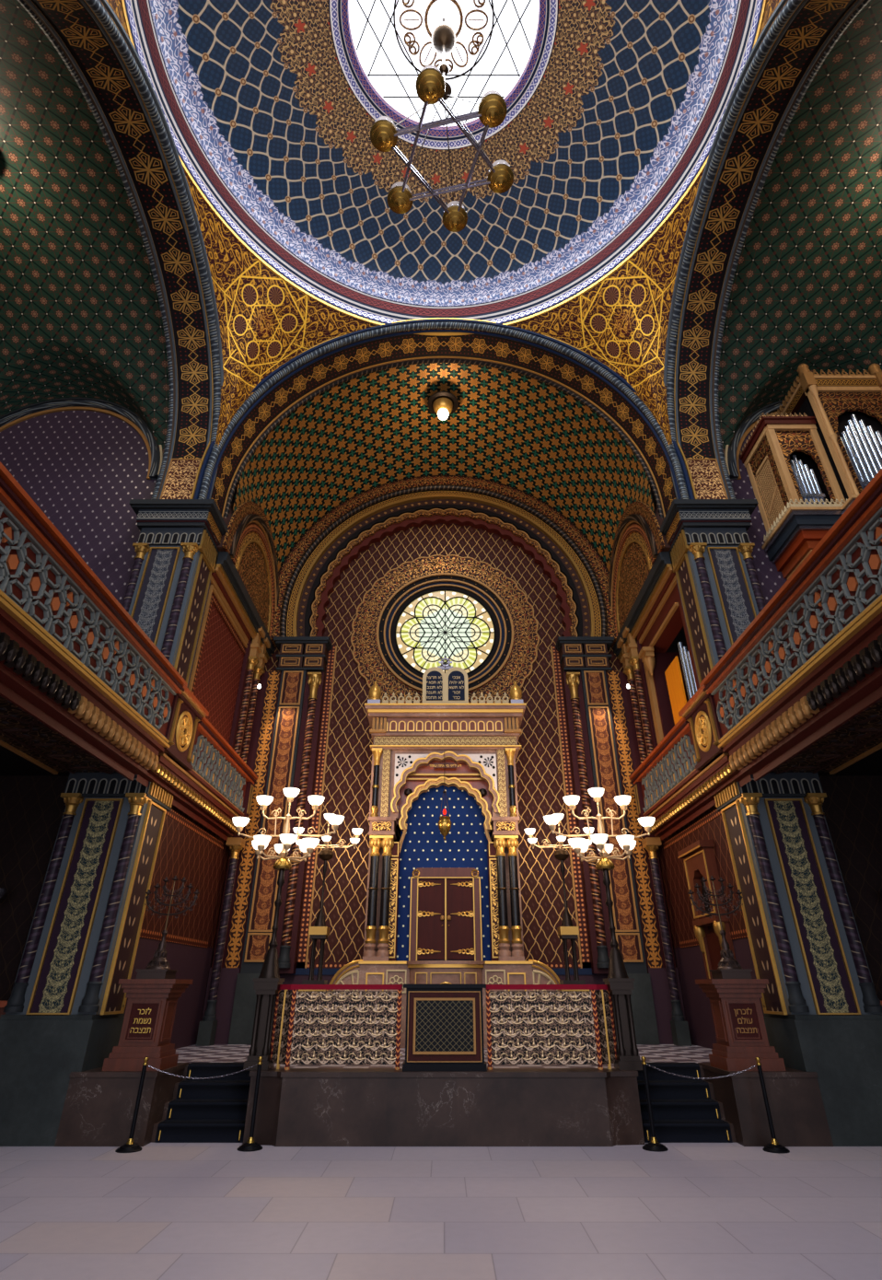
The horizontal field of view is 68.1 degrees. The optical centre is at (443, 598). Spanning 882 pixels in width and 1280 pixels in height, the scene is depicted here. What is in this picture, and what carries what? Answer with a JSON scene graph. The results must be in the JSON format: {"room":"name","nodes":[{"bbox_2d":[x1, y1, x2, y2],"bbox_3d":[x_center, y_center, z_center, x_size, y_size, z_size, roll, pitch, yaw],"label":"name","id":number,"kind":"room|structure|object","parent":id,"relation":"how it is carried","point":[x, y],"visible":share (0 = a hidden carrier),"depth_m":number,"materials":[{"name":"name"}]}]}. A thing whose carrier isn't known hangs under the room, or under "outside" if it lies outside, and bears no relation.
{"room":"house of worship","nodes":[
{"label":"house of worship","id":0,"kind":"room"},
{"bbox_2d":[0,775,69,1000],"bbox_3d":[-9.175,5.280,10.240,6.050,4.900,0.400,0,-31,0],"label":"wall","id":1,"kind":"structure","parent":0,"point":[32,808],"depth_m":10.70,"materials":[{"name":"brown paint"}]},
{"bbox_2d":[0,887,7,899],"bbox_3d":[-6.950,4.669,10.035,0.320,0.380,0.338,0,-31,0],"label":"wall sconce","id":2,"kind":"object","parent":1,"relation":"attached to","point":[3,891],"visible":1,"depth_m":10.08,"materials":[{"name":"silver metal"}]},
{"bbox_2d":[0,1000,7,1016],"bbox_3d":[-9.050,6.553,9.133,5.700,1.580,0.200,0,-31,0],"label":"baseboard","id":3,"kind":"structure","parent":1,"relation":"attached to","point":[3,1004],"depth_m":9.44,"materials":[{"name":"brown wood"}]},
{"bbox_2d":[0,744,69,775],"bbox_3d":[-9.175,-0.670,5.228,5.650,0.200,14.300,0,-31,0],"label":"ceiling","id":4,"kind":"structure","parent":0,"point":[11,763],"depth_m":10.85,"materials":[{"name":"black"}]},
{"bbox_2d":[0,397,162,605],"bbox_3d":[-9.175,-1.039,13.896,6.050,9.700,0.580,0,-31,0],"label":"wall","id":5,"kind":"structure","parent":0,"point":[82,461],"depth_m":14.89,"materials":[{"name":"purple paint"}]},
{"bbox_2d":[0,0,169,454],"bbox_3d":[-9.025,-6.751,11.582,5.750,4.350,9.600,0,-31,0],"label":"ceiling","id":6,"kind":"structure","parent":0,"point":[81,317],"depth_m":14.15,"materials":[{"name":"green paint"}]},
{"bbox_2d":[54,1062,189,1146],"bbox_3d":[-4.400,6.981,9.065,1.160,0.775,1.280,0,-31,0],"label":"wall","id":7,"kind":"structure","parent":0,"point":[99,1105],"depth_m":8.56,"materials":[{"name":"stone"}]},
{"bbox_2d":[102,978,192,1070],"bbox_3d":[-4.245,6.104,9.400,0.810,1.075,0.740,0,-31,0],"label":"wooden pedestal","id":8,"kind":"object","parent":7,"relation":"on","point":[149,1017],"visible":1,"depth_m":9.22,"materials":[{"name":"brown wood"}]},
{"bbox_2d":[135,875,199,978],"bbox_3d":[-4.270,5.030,10.040,0.864,1.424,0.460,0,-31,0],"label":"menorah","id":9,"kind":"object","parent":8,"relation":"on","point":[157,967],"visible":1,"depth_m":9.97,"materials":[{"name":"grey metal"}]},
{"bbox_2d":[123,551,274,1048],"bbox_3d":[-5.050,4.487,13.796,0.700,9.900,5.100,0,-31,0],"label":"wall","id":10,"kind":"structure","parent":0,"point":[188,849],"depth_m":13.55,"materials":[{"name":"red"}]},
{"bbox_2d":[216,501,279,637],"bbox_3d":[-4.860,-0.958,16.804,0.480,2.536,4.920,0,-31,0],"label":"wall","id":11,"kind":"structure","parent":0,"point":[249,541],"depth_m":16.34,"materials":[{"name":"brown paint"}]},
{"bbox_2d":[0,1142,881,1279],"bbox_3d":[0.000,3.065,1.434,24.400,0.300,17.600,0,-31,0],"label":"floor","id":12,"kind":"structure","parent":0,"point":[159,1211],"depth_m":5.98,"materials":[{"name":"tile"}]},
{"bbox_2d":[0,499,228,1146],"bbox_3d":[-5.600,2.795,11.440,1.720,10.400,1.480,0,-31,0],"label":"pier","id":13,"kind":"object","parent":12,"relation":"on","point":[64,1011],"visible":0.82,"depth_m":9.99,"materials":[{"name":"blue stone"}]},
{"bbox_2d":[0,461,257,840],"bbox_3d":[-5.360,0.235,7.366,2.120,1.630,17.900,0,-31,0],"label":"gallery balcony","id":14,"kind":"object","parent":13,"relation":"attached to","point":[84,688],"visible":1,"depth_m":8.62,"materials":[{"name":"red wood"}]},
{"bbox_2d":[115,1056,148,1152],"bbox_3d":[-3.930,6.471,8.391,0.310,0.962,0.310,0,-31,0],"label":"stanchion","id":15,"kind":"object","parent":12,"relation":"on","point":[130,1146],"visible":1,"depth_m":8.26,"materials":[{"name":"black metal"}]},
{"bbox_2d":[148,1064,255,1079],"bbox_3d":[-3.185,6.222,8.586,1.424,0.158,0.018,2,-31,-3],"label":"chain","id":16,"kind":"object","parent":15,"relation":"hanging from","point":[148,1064],"visible":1,"depth_m":8.56,"materials":[{"name":"silver metal"}]},
{"bbox_2d":[151,1064,187,1142],"bbox_3d":[-3.220,7.074,9.201,1.240,0.755,1.050,0,-31,0],"label":"stairs","id":17,"kind":"structure","parent":12,"relation":"on","point":[154,1134],"depth_m":8.97,"materials":[{"name":"stone"}]},
{"bbox_2d":[154,1062,251,1142],"bbox_3d":[-3.205,7.063,9.203,1.150,0.776,1.139,0,-31,0],"label":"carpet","id":18,"kind":"object","parent":17,"relation":"on","point":[207,1110],"visible":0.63,"depth_m":8.95,"materials":[{"name":"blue carpet"}]},
{"bbox_2d":[237,1056,262,1151],"bbox_3d":[-2.440,6.512,8.460,0.310,0.962,0.310,0,-31,0],"label":"stanchion","id":19,"kind":"object","parent":12,"relation":"on","point":[250,1146],"visible":1,"depth_m":8.32,"materials":[{"name":"black metal"}]},
{"bbox_2d":[641,1056,668,1151],"bbox_3d":[2.660,6.512,8.460,0.310,0.962,0.310,0,-31,0],"label":"stanchion","id":20,"kind":"object","parent":12,"relation":"on","point":[654,1145],"visible":1,"depth_m":8.32,"materials":[{"name":"black metal"}]},
{"bbox_2d":[647,1064,756,1079],"bbox_3d":[3.400,6.217,8.577,1.416,0.158,0.018,-2,-31,3],"label":"chain","id":21,"kind":"object","parent":20,"relation":"hanging from","point":[647,1064],"visible":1,"depth_m":8.55,"materials":[{"name":"silver metal"}]},
{"bbox_2d":[699,1064,736,1142],"bbox_3d":[3.220,7.074,9.201,1.240,0.755,1.050,0,-31,0],"label":"stairs","id":22,"kind":"structure","parent":12,"relation":"on","point":[733,1134],"depth_m":8.97,"materials":[{"name":"stone"}]},
{"bbox_2d":[636,1062,733,1142],"bbox_3d":[3.205,7.063,9.203,1.150,0.776,1.139,0,-31,0],"label":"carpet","id":23,"kind":"object","parent":22,"relation":"on","point":[683,1109],"visible":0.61,"depth_m":8.95,"materials":[{"name":"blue carpet"}]},
{"bbox_2d":[659,499,881,1146],"bbox_3d":[5.600,2.795,11.440,1.720,10.400,1.480,0,-31,0],"label":"pier","id":24,"kind":"object","parent":12,"relation":"on","point":[822,1011],"visible":0.84,"depth_m":10.03,"materials":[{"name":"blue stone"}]},
{"bbox_2d":[629,467,881,840],"bbox_3d":[5.360,0.235,7.366,2.120,1.630,17.900,0,-31,0],"label":"gallery balcony","id":25,"kind":"object","parent":24,"relation":"attached to","point":[799,690],"visible":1,"depth_m":8.71,"materials":[{"name":"red wood"}]},
{"bbox_2d":[739,363,881,579],"bbox_3d":[8.450,-1.240,12.893,3.500,8.580,1.690,0,-31,0],"label":"pipe organ","id":26,"kind":"object","parent":25,"relation":"on","point":[806,463],"visible":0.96,"depth_m":13.67,"materials":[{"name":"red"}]},
{"bbox_2d":[755,454,784,526],"bbox_3d":[6.935,-2.261,13.887,0.070,1.651,0.653,0,-31,0],"label":"lattice grille","id":27,"kind":"object","parent":26,"relation":"attached to","point":[767,485],"depth_m":13.94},
{"bbox_2d":[755,1056,790,1153],"bbox_3d":[4.140,6.461,8.374,0.310,0.962,0.310,0,-31,0],"label":"stanchion","id":28,"kind":"object","parent":12,"relation":"on","point":[774,1146],"visible":1,"depth_m":8.24,"materials":[{"name":"black metal"}]},
{"bbox_2d":[370,17,513,232],"bbox_3d":[-0.001,-9.296,11.759,2.300,5.595,2.357,0,-31,0],"label":"chandelier","id":29,"kind":"object","parent":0,"point":[431,87],"visible":1,"depth_m":10.49,"materials":[{"name":"gold metal"}]},
{"bbox_2d":[149,0,738,306],"bbox_3d":[0.000,-10.905,12.717,10.680,1.350,10.680,0,-31,0],"label":"ceiling","id":30,"kind":"structure","parent":0,"point":[261,86],"depth_m":14.52,"materials":[{"name":"blue paint"}]},
{"bbox_2d":[231,362,656,571],"bbox_3d":[0.000,-2.880,17.710,9.600,5.694,4.030,0,-31,0],"label":"ceiling","id":31,"kind":"structure","parent":0,"point":[361,434],"depth_m":18.42,"materials":[{"name":"green paint"}]},
{"bbox_2d":[427,391,458,419],"bbox_3d":[-0.020,-5.347,18.253,0.880,0.880,0.880,0,-31,0],"label":"ceiling lamp","id":32,"kind":"object","parent":31,"relation":"attached to","point":[443,404],"visible":1,"depth_m":18.07,"materials":[{"name":"brown metal"}]},
{"bbox_2d":[264,523,623,990],"bbox_3d":[0.000,2.967,17.401,10.800,16.200,0.460,0,-31,0],"label":"wall","id":33,"kind":"structure","parent":0,"point":[543,771],"depth_m":16.35,"materials":[{"name":"black paint"}]},
{"bbox_2d":[270,475,616,647],"bbox_3d":[0.000,-1.449,19.485,11.199,6.779,0.595,0,-31,0],"label":"trim","id":34,"kind":"structure","parent":33,"relation":"attached to","point":[309,573],"depth_m":19.55,"materials":[{"name":"brown"}]},
{"bbox_2d":[376,572,513,692],"bbox_3d":[0.040,0.937,18.330,3.840,3.840,0.180,0,-31,0],"label":"window","id":35,"kind":"structure","parent":33,"relation":"in","point":[432,617],"depth_m":18.40,"materials":[{"name":"glass"}]},
{"bbox_2d":[350,554,539,703],"bbox_3d":[0.040,0.949,18.350,5.257,5.257,0.092,0,-31,0],"label":"trim","id":36,"kind":"structure","parent":33,"relation":"attached to","point":[372,668],"depth_m":18.44,"materials":[{"name":"gold metal"}]},
{"bbox_2d":[99,0,788,445],"bbox_3d":[0.000,-7.610,10.755,11.200,4.980,11.200,0,-31,0],"label":"ceiling","id":37,"kind":"structure","parent":0,"point":[622,322],"depth_m":15.15,"materials":[{"name":"gold metal"}]},
{"bbox_2d":[174,1044,712,1068],"bbox_3d":[0.000,8.223,11.136,10.000,0.760,5.650,0,-31,0],"label":"floor","id":38,"kind":"structure","parent":0,"point":[215,1053],"depth_m":10.96,"materials":[{"name":"stone"}]},
{"bbox_2d":[196,627,270,1046],"bbox_3d":[-4.790,4.839,14.954,0.454,8.960,1.150,0,-31,0],"label":"column","id":39,"kind":"structure","parent":38,"relation":"on","point":[254,660],"depth_m":15.34,"materials":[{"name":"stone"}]},
{"bbox_2d":[201,636,332,1044],"bbox_3d":[-4.035,5.107,15.580,1.870,9.140,0.600,0,-31,0],"label":"pilaster","id":40,"kind":"object","parent":38,"relation":"on","point":[284,747],"visible":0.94,"depth_m":15.36,"materials":[{"name":"red"}]},
{"bbox_2d":[232,787,344,1070],"bbox_3d":[-2.570,4.875,10.039,1.622,3.840,1.147,15,-34,-24],"label":"candelabrum","id":41,"kind":"object","parent":38,"relation":"on","point":[267,985],"visible":1,"depth_m":10.11,"materials":[{"name":"brown metal"}]},
{"bbox_2d":[232,816,249,835],"bbox_3d":[-3.367,3.775,10.775,0.280,0.275,0.276,0,-31,0],"label":"shade","id":42,"kind":"object","parent":41,"relation":"on","point":[238,821],"depth_m":10.73,"materials":[{"name":"white glass"}]},
{"bbox_2d":[251,840,268,859],"bbox_3d":[-3.000,4.095,10.610,0.280,0.275,0.276,0,-31,0],"label":"shade","id":43,"kind":"object","parent":41,"relation":"on","point":[254,844],"depth_m":10.56,"materials":[{"name":"white glass"}]},
{"bbox_2d":[253,835,271,855],"bbox_3d":[-2.864,3.881,10.250,0.280,0.275,0.276,0,-31,0],"label":"shade","id":44,"kind":"object","parent":41,"relation":"on","point":[261,840],"depth_m":10.21,"materials":[{"name":"white glass"}]},
{"bbox_2d":[256,795,273,813],"bbox_3d":[-3.000,3.455,10.884,0.280,0.275,0.276,0,-31,0],"label":"shade","id":45,"kind":"object","parent":41,"relation":"on","point":[263,800],"depth_m":10.84,"materials":[{"name":"white glass"}]},
{"bbox_2d":[274,843,290,856],"bbox_3d":[-2.706,4.262,10.891,0.280,0.275,0.276,0,-31,0],"label":"shade","id":46,"kind":"object","parent":41,"relation":"on","point":[278,847],"depth_m":10.84,"materials":[{"name":"white glass"}]},
{"bbox_2d":[279,833,297,853],"bbox_3d":[-2.434,3.834,10.171,0.280,0.275,0.276,0,-31,0],"label":"shade","id":47,"kind":"object","parent":41,"relation":"on","point":[287,839],"depth_m":10.13,"materials":[{"name":"white glass"}]},
{"bbox_2d":[283,787,300,805],"bbox_3d":[-2.570,3.344,10.950,0.280,0.275,0.276,0,-31,0],"label":"shade","id":48,"kind":"object","parent":41,"relation":"on","point":[291,793],"depth_m":10.91,"materials":[{"name":"white glass"}]},
{"bbox_2d":[299,842,314,861],"bbox_3d":[-2.276,4.216,10.812,0.280,0.275,0.276,0,-31,0],"label":"cup","id":49,"kind":"object","parent":41,"relation":"on","point":[303,848],"depth_m":10.76,"materials":[{"name":"beige glass"}]},
{"bbox_2d":[302,837,319,857],"bbox_3d":[-2.140,4.002,10.453,0.280,0.275,0.276,0,-31,0],"label":"cup","id":50,"kind":"object","parent":41,"relation":"on","point":[309,843],"depth_m":10.41,"materials":[{"name":"beige glass"}]},
{"bbox_2d":[307,795,325,814],"bbox_3d":[-2.140,3.455,10.884,0.280,0.275,0.276,0,-31,0],"label":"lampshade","id":51,"kind":"object","parent":41,"relation":"on","point":[315,800],"depth_m":10.84,"materials":[{"name":"beige glass"}]},
{"bbox_2d":[327,814,344,834],"bbox_3d":[-1.773,3.703,10.655,0.280,0.275,0.276,0,-31,0],"label":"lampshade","id":52,"kind":"object","parent":41,"relation":"on","point":[334,820],"depth_m":10.61,"materials":[{"name":"beige glass"}]},
{"bbox_2d":[293,813,362,990],"bbox_3d":[-2.380,6.213,12.508,1.425,4.066,0.648,0,-31,0],"label":"candelabrum","id":53,"kind":"object","parent":38,"relation":"on","point":[320,930],"visible":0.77,"depth_m":12.52,"materials":[{"name":"brown metal"}]},
{"bbox_2d":[295,839,302,849],"bbox_3d":[-2.954,5.059,13.375,0.202,0.198,0.198,0,-31,0],"label":"cup","id":54,"kind":"object","parent":53,"relation":"on","point":[297,842],"depth_m":13.34,"materials":[{"name":"beige glass"}]},
{"bbox_2d":[293,826,304,838],"bbox_3d":[-2.978,4.821,13.362,0.230,0.226,0.226,0,-31,0],"label":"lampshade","id":55,"kind":"object","parent":53,"relation":"on","point":[301,830],"depth_m":13.33,"materials":[{"name":"beige glass"}]},
{"bbox_2d":[321,836,331,847],"bbox_3d":[-2.354,4.865,13.049,0.202,0.198,0.198,0,-31,0],"label":"cup","id":56,"kind":"object","parent":53,"relation":"on","point":[326,839],"depth_m":13.02,"materials":[{"name":"beige glass"}]},
{"bbox_2d":[324,813,335,826],"bbox_3d":[-2.380,4.608,13.549,0.246,0.242,0.243,0,-31,0],"label":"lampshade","id":57,"kind":"object","parent":53,"relation":"on","point":[326,815],"depth_m":13.51,"materials":[{"name":"beige glass"}]},
{"bbox_2d":[349,837,360,849],"bbox_3d":[-1.806,4.976,13.236,0.202,0.198,0.198,0,-31,0],"label":"cup","id":58,"kind":"object","parent":53,"relation":"on","point":[354,841],"depth_m":13.20,"materials":[{"name":"beige glass"}]},
{"bbox_2d":[351,827,362,837],"bbox_3d":[-1.782,4.874,13.452,0.230,0.226,0.226,0,-31,0],"label":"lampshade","id":59,"kind":"object","parent":53,"relation":"on","point":[356,832],"depth_m":13.42,"materials":[{"name":"beige glass"}]},
{"bbox_2d":[329,681,560,1047],"bbox_3d":[0.040,5.515,14.671,4.738,7.510,1.645,0,-31,0],"label":"torah ark","id":60,"kind":"object","parent":38,"relation":"on","point":[438,910],"visible":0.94,"depth_m":14.46,"materials":[{"name":"stone"}]},
{"bbox_2d":[438,790,451,839],"bbox_3d":[0.038,4.351,14.605,0.300,2.042,0.363,-20,-36,29],"label":"lamp","id":61,"kind":"object","parent":60,"relation":"hanging from","point":[444,823],"visible":1,"depth_m":14.14,"materials":[{"name":"gold metal"}]},
{"bbox_2d":[422,655,468,703],"bbox_3d":[0.040,2.020,16.132,1.120,1.330,0.129,0,-31,0],"label":"tablet","id":62,"kind":"object","parent":60,"relation":"on","point":[451,686],"visible":1,"depth_m":16.01,"materials":[{"name":"beige stone"}]},
{"bbox_2d":[524,813,593,990],"bbox_3d":[2.380,6.213,12.508,1.425,4.066,0.648,0,-31,0],"label":"candelabrum","id":63,"kind":"object","parent":38,"relation":"on","point":[567,930],"visible":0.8,"depth_m":12.52,"materials":[{"name":"brown metal"}]},
{"bbox_2d":[524,827,535,837],"bbox_3d":[1.782,4.874,13.452,0.230,0.226,0.226,0,-31,0],"label":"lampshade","id":64,"kind":"object","parent":63,"relation":"on","point":[529,832],"depth_m":13.42,"materials":[{"name":"beige glass"}]},
{"bbox_2d":[527,837,537,849],"bbox_3d":[1.806,4.976,13.236,0.202,0.198,0.198,0,-31,0],"label":"cup","id":65,"kind":"object","parent":63,"relation":"on","point":[532,841],"depth_m":13.20,"materials":[{"name":"beige glass"}]},
{"bbox_2d":[552,813,563,826],"bbox_3d":[2.380,4.608,13.549,0.246,0.242,0.243,0,-31,0],"label":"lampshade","id":66,"kind":"object","parent":63,"relation":"on","point":[561,815],"depth_m":13.51,"materials":[{"name":"beige glass"}]},
{"bbox_2d":[556,836,566,847],"bbox_3d":[2.354,4.865,13.049,0.202,0.198,0.198,0,-31,0],"label":"cup","id":67,"kind":"object","parent":63,"relation":"on","point":[561,839],"depth_m":13.02,"materials":[{"name":"beige glass"}]},
{"bbox_2d":[584,839,592,849],"bbox_3d":[2.954,5.059,13.375,0.202,0.198,0.198,0,-31,0],"label":"cup","id":68,"kind":"object","parent":63,"relation":"on","point":[589,842],"depth_m":13.34,"materials":[{"name":"beige glass"}]},
{"bbox_2d":[582,826,593,838],"bbox_3d":[2.978,4.821,13.362,0.230,0.226,0.226,0,-31,0],"label":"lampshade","id":69,"kind":"object","parent":63,"relation":"on","point":[586,830],"depth_m":13.33,"materials":[{"name":"beige glass"}]},
{"bbox_2d":[543,787,655,1070],"bbox_3d":[2.570,4.875,10.039,1.622,3.840,1.147,-15,-34,24],"label":"candelabrum","id":70,"kind":"object","parent":38,"relation":"on","point":[620,985],"visible":1,"depth_m":10.08,"materials":[{"name":"brown metal"}]},
{"bbox_2d":[543,814,559,834],"bbox_3d":[1.773,3.703,10.655,0.280,0.275,0.276,0,-31,0],"label":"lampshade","id":71,"kind":"object","parent":70,"relation":"on","point":[551,820],"depth_m":10.61,"materials":[{"name":"beige glass"}]},
{"bbox_2d":[562,795,580,814],"bbox_3d":[2.140,3.455,10.884,0.280,0.275,0.276,0,-31,0],"label":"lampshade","id":72,"kind":"object","parent":70,"relation":"on","point":[571,800],"depth_m":10.84,"materials":[{"name":"beige glass"}]},
{"bbox_2d":[568,837,585,857],"bbox_3d":[2.140,4.002,10.453,0.280,0.275,0.276,0,-31,0],"label":"cup","id":73,"kind":"object","parent":70,"relation":"on","point":[576,843],"depth_m":10.41,"materials":[{"name":"beige glass"}]},
{"bbox_2d":[572,842,588,861],"bbox_3d":[2.276,4.216,10.812,0.280,0.275,0.276,0,-31,0],"label":"cup","id":74,"kind":"object","parent":70,"relation":"on","point":[584,848],"depth_m":10.76,"materials":[{"name":"beige glass"}]},
{"bbox_2d":[587,787,604,805],"bbox_3d":[2.570,3.344,10.950,0.280,0.275,0.276,0,-31,0],"label":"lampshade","id":75,"kind":"object","parent":70,"relation":"on","point":[596,793],"depth_m":10.91,"materials":[{"name":"beige glass"}]},
{"bbox_2d":[590,833,607,853],"bbox_3d":[2.434,3.834,10.171,0.280,0.275,0.276,0,-31,0],"label":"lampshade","id":76,"kind":"object","parent":70,"relation":"on","point":[599,839],"depth_m":10.13,"materials":[{"name":"beige glass"}]},
{"bbox_2d":[597,843,613,856],"bbox_3d":[2.706,4.262,10.891,0.280,0.275,0.276,0,-31,0],"label":"cup","id":77,"kind":"object","parent":70,"relation":"on","point":[609,847],"depth_m":10.84,"materials":[{"name":"beige glass"}]},
{"bbox_2d":[614,795,630,813],"bbox_3d":[3.000,3.455,10.884,0.280,0.275,0.276,0,-31,0],"label":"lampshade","id":78,"kind":"object","parent":70,"relation":"on","point":[622,800],"depth_m":10.84,"materials":[{"name":"beige glass"}]},
{"bbox_2d":[616,835,634,855],"bbox_3d":[2.864,3.881,10.250,0.280,0.275,0.276,0,-31,0],"label":"cup","id":79,"kind":"object","parent":70,"relation":"on","point":[624,840],"depth_m":10.21,"materials":[{"name":"beige glass"}]},
{"bbox_2d":[618,840,636,859],"bbox_3d":[3.000,4.095,10.610,0.280,0.275,0.276,0,-31,0],"label":"cup","id":80,"kind":"object","parent":70,"relation":"on","point":[633,844],"depth_m":10.56,"materials":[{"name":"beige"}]},
{"bbox_2d":[638,816,655,835],"bbox_3d":[3.367,3.775,10.775,0.280,0.275,0.276,0,-31,0],"label":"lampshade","id":81,"kind":"object","parent":70,"relation":"on","point":[645,821],"depth_m":10.73,"materials":[{"name":"beige glass"}]},
{"bbox_2d":[555,636,686,1044],"bbox_3d":[4.035,5.107,15.580,1.870,9.140,0.600,0,-31,0],"label":"pilaster","id":82,"kind":"object","parent":38,"relation":"on","point":[604,749],"visible":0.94,"depth_m":15.36,"materials":[{"name":"red"}]},
{"bbox_2d":[616,627,691,1046],"bbox_3d":[4.790,4.839,14.954,0.454,8.960,1.150,0,-31,0],"label":"column","id":83,"kind":"structure","parent":38,"relation":"on","point":[634,668],"depth_m":15.30,"materials":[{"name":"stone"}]},
{"bbox_2d":[243,1068,644,1146],"bbox_3d":[0.000,6.776,8.721,5.240,0.775,0.480,0,-31,0],"label":"platform base","id":84,"kind":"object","parent":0,"point":[296,1107],"depth_m":8.55,"materials":[{"name":"stone"}]},
{"bbox_2d":[270,984,404,1070],"bbox_3d":[-1.542,6.041,9.225,1.944,1.015,0.311,-4,-31,6],"label":"altar rail","id":85,"kind":"object","parent":84,"relation":"on","point":[309,1027],"visible":1,"depth_m":9.21,"materials":[{"name":"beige metal"}]},
{"bbox_2d":[402,983,487,1071],"bbox_3d":[0.010,6.038,9.230,1.180,1.016,0.460,0,-31,0],"label":"lectern","id":86,"kind":"object","parent":84,"relation":"on","point":[444,1031],"visible":1,"depth_m":9.05,"materials":[{"name":"brown wood"}]},
{"bbox_2d":[483,984,616,1070],"bbox_3d":[1.542,6.041,9.225,1.944,1.015,0.311,4,-31,-6],"label":"altar rail","id":87,"kind":"object","parent":84,"relation":"on","point":[524,1027],"visible":1,"depth_m":9.20,"materials":[{"name":"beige metal"}]},
{"bbox_2d":[231,479,688,651],"bbox_3d":[0.000,-5.661,10.236,27.800,24.300,23.800,0,-31,0],"label":"wall","id":88,"kind":"structure","parent":0,"point":[680,637],"depth_m":19.55,"materials":[{"name":"black"}]},
{"bbox_2d":[17,0,223,499],"bbox_3d":[-5.631,-6.134,11.477,1.219,4.981,8.673,0,-31,0],"label":"arch","id":89,"kind":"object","parent":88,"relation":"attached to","point":[114,82],"depth_m":13.02,"materials":[{"name":"blue paint"}]},
{"bbox_2d":[190,317,697,518],"bbox_3d":[0.000,-4.320,15.658,10.683,6.141,1.109,0,-31,0],"label":"arch","id":90,"kind":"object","parent":88,"relation":"attached to","point":[329,364],"depth_m":16.25,"materials":[{"name":"paint"}]},
{"bbox_2d":[120,0,767,335],"bbox_3d":[0.000,-10.007,12.182,11.320,0.760,11.320,0,-31,0],"label":"trim","id":91,"kind":"structure","parent":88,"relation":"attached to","point":[328,291],"depth_m":14.66,"materials":[{"name":"white paint"}]},
{"bbox_2d":[349,0,538,126],"bbox_3d":[0.000,-11.674,13.175,3.840,0.058,3.840,0,-31,0],"label":"window","id":92,"kind":"structure","parent":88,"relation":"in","point":[392,39],"depth_m":13.53,"materials":[{"name":"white glass"}]},
{"bbox_2d":[328,0,558,150],"bbox_3d":[0.000,-11.601,13.131,4.560,0.330,4.560,0,-31,0],"label":"trim","id":93,"kind":"structure","parent":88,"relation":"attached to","point":[369,98],"depth_m":13.95,"materials":[{"name":"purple paint"}]},
{"bbox_2d":[663,0,870,499],"bbox_3d":[5.631,-6.134,11.477,1.219,4.981,8.673,0,-31,0],"label":"arch","id":94,"kind":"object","parent":88,"relation":"attached to","point":[773,82],"depth_m":13.06,"materials":[{"name":"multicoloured paint"}]},
{"bbox_2d":[608,501,671,637],"bbox_3d":[4.860,-0.958,16.804,0.480,2.536,4.920,0,-31,0],"label":"wall","id":95,"kind":"structure","parent":0,"point":[638,541],"depth_m":16.27,"materials":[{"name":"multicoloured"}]},
{"bbox_2d":[613,551,764,1048],"bbox_3d":[5.050,4.487,13.796,0.700,9.900,5.100,0,-31,0],"label":"wall","id":96,"kind":"structure","parent":0,"point":[659,591],"depth_m":13.61,"materials":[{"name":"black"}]},
{"bbox_2d":[638,602,697,744],"bbox_3d":[5.670,2.435,14.063,1.860,3.900,2.660,0,-31,0],"label":"chamber","id":97,"kind":"object","parent":96,"relation":"attached to","point":[673,672],"visible":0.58,"depth_m":15.04,"materials":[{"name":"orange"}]},
{"bbox_2d":[677,839,735,1042],"bbox_3d":[4.865,6.239,11.822,0.270,3.330,1.280,0,-31,0],"label":"door","id":98,"kind":"structure","parent":96,"relation":"in","point":[700,862],"depth_m":12.10,"materials":[{"name":"brown wood"}]},
{"bbox_2d":[724,399,788,605],"bbox_3d":[9.175,-1.039,13.896,6.050,9.700,0.580,0,-31,0],"label":"wall","id":99,"kind":"structure","parent":0,"point":[771,580],"depth_m":14.52,"materials":[{"name":"purple paint"}]},
{"bbox_2d":[698,1062,833,1146],"bbox_3d":[4.400,6.981,9.065,1.160,0.775,1.280,0,-31,0],"label":"wall","id":100,"kind":"structure","parent":0,"point":[795,1099],"depth_m":8.56,"materials":[{"name":"stone"}]},
{"bbox_2d":[695,978,785,1070],"bbox_3d":[4.245,6.104,9.400,0.810,1.075,0.740,0,-31,0],"label":"wooden pedestal","id":101,"kind":"object","parent":100,"relation":"on","point":[738,1017],"visible":1,"depth_m":9.22,"materials":[{"name":"brown wood"}]},
{"bbox_2d":[687,875,752,978],"bbox_3d":[4.270,5.030,10.040,0.864,1.424,0.460,0,-31,0],"label":"menorah","id":102,"kind":"object","parent":101,"relation":"on","point":[729,967],"visible":1,"depth_m":9.97,"materials":[{"name":"grey metal"}]},
{"bbox_2d":[718,0,881,454],"bbox_3d":[9.025,-6.751,11.582,5.750,4.350,9.600,0,-31,0],"label":"ceiling","id":103,"kind":"structure","parent":0,"point":[807,288],"depth_m":14.06,"materials":[{"name":"green paint"}]},
{"bbox_2d":[817,748,881,775],"bbox_3d":[9.175,-0.670,5.228,5.650,0.200,14.300,0,-31,0],"label":"ceiling","id":104,"kind":"structure","parent":0,"point":[871,764],"depth_m":10.90,"materials":[{"name":"black"}]},
{"bbox_2d":[818,775,881,1000],"bbox_3d":[9.175,5.280,10.240,6.050,4.900,0.400,0,-31,0],"label":"wall","id":105,"kind":"structure","parent":0,"point":[852,807],"depth_m":10.73,"materials":[{"name":"brown paint"}]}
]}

